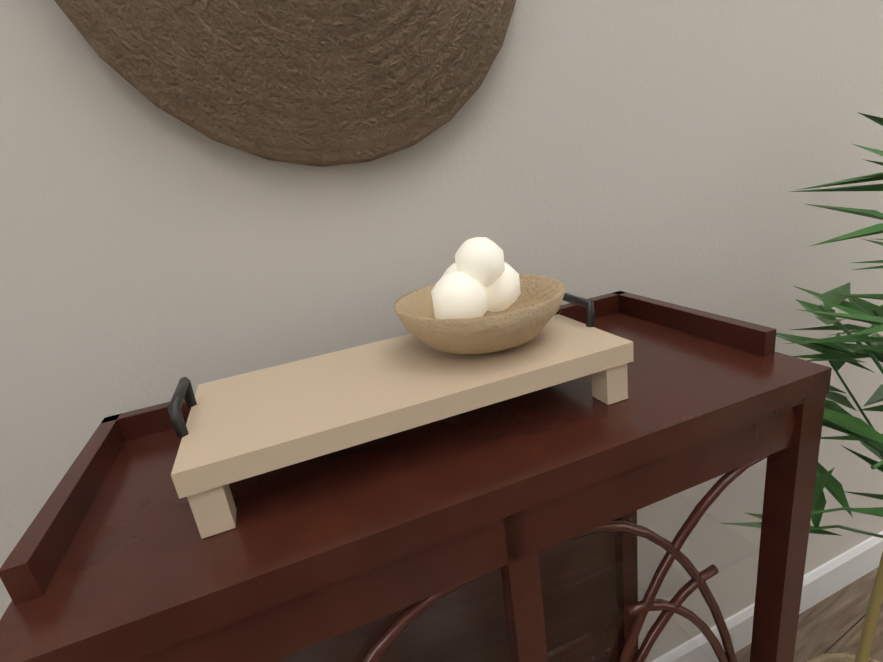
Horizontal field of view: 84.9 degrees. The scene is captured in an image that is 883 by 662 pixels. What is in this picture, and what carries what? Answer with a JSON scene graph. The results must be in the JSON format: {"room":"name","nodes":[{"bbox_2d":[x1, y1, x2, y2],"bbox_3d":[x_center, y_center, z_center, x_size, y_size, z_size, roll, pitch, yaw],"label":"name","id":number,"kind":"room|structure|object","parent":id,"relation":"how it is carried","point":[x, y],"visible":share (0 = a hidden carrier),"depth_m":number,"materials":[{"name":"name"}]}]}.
{"room":"living room","nodes":[
{"label":"living room","id":0,"kind":"room"},
{"bbox_2d":[0,0,882,661],"bbox_3d":[0.090,-1.183,-2.901,13.120,7.000,9.000,-16,19,-24],"label":"wall","id":1,"kind":"structure","parent":0,"point":[680,152],"depth_m":0.83,"materials":[{"name":"grey paint"}]},
{"bbox_2d":[54,0,515,166],"bbox_3d":[-0.173,-0.552,0.609,0.647,0.649,0.099,-16,19,-24],"label":"disc","id":2,"kind":"object","parent":1,"relation":"attached to","point":[321,83],"visible":1,"depth_m":0.64,"materials":[{"name":"wicker"}]},
{"bbox_2d":[653,531,882,661],"bbox_3d":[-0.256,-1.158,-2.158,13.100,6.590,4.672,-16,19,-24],"label":"baseboard","id":3,"kind":"structure","parent":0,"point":[836,574],"depth_m":1.58,"materials":[{"name":"white"}]},
{"bbox_2d":[735,567,882,661],"bbox_3d":[1.406,1.837,-1.335,6.170,0.001,12.000,-16,19,-24],"label":"floor","id":4,"kind":"structure","parent":0,"point":[833,623],"depth_m":1.53,"materials":[{"name":"brown wood"}]},
{"bbox_2d":[0,291,831,661],"bbox_3d":[0.088,0.663,0.823,0.926,1.261,0.412,-14,19,-17],"label":"console table","id":5,"kind":"object","parent":4,"relation":"on","point":[508,531],"visible":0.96,"depth_m":0.53,"materials":[{"name":"brown wood"}]},
{"bbox_2d":[168,293,633,538],"bbox_3d":[-0.043,0.060,0.607,0.512,0.110,0.230,-14,19,-17],"label":"tray","id":6,"kind":"object","parent":5,"relation":"on","point":[236,428],"visible":0.79,"depth_m":0.53,"materials":[{"name":"beige wood"}]},
{"bbox_2d":[393,237,565,353],"bbox_3d":[0.046,-0.051,0.617,0.218,0.137,0.220,-16,19,-24],"label":"woven bowl","id":7,"kind":"object","parent":6,"relation":"on","point":[480,296],"visible":1,"depth_m":0.57,"materials":[{"name":"beige wicker"}]},
{"bbox_2d":[721,112,882,661],"bbox_3d":[0.982,0.205,0.762,0.860,1.912,0.815,-16,19,-24],"label":"bamboo plant","id":8,"kind":"object","parent":4,"relation":"on","point":[837,354],"visible":0.79,"depth_m":0.86,"materials":[{"name":"green plant"}]}
]}

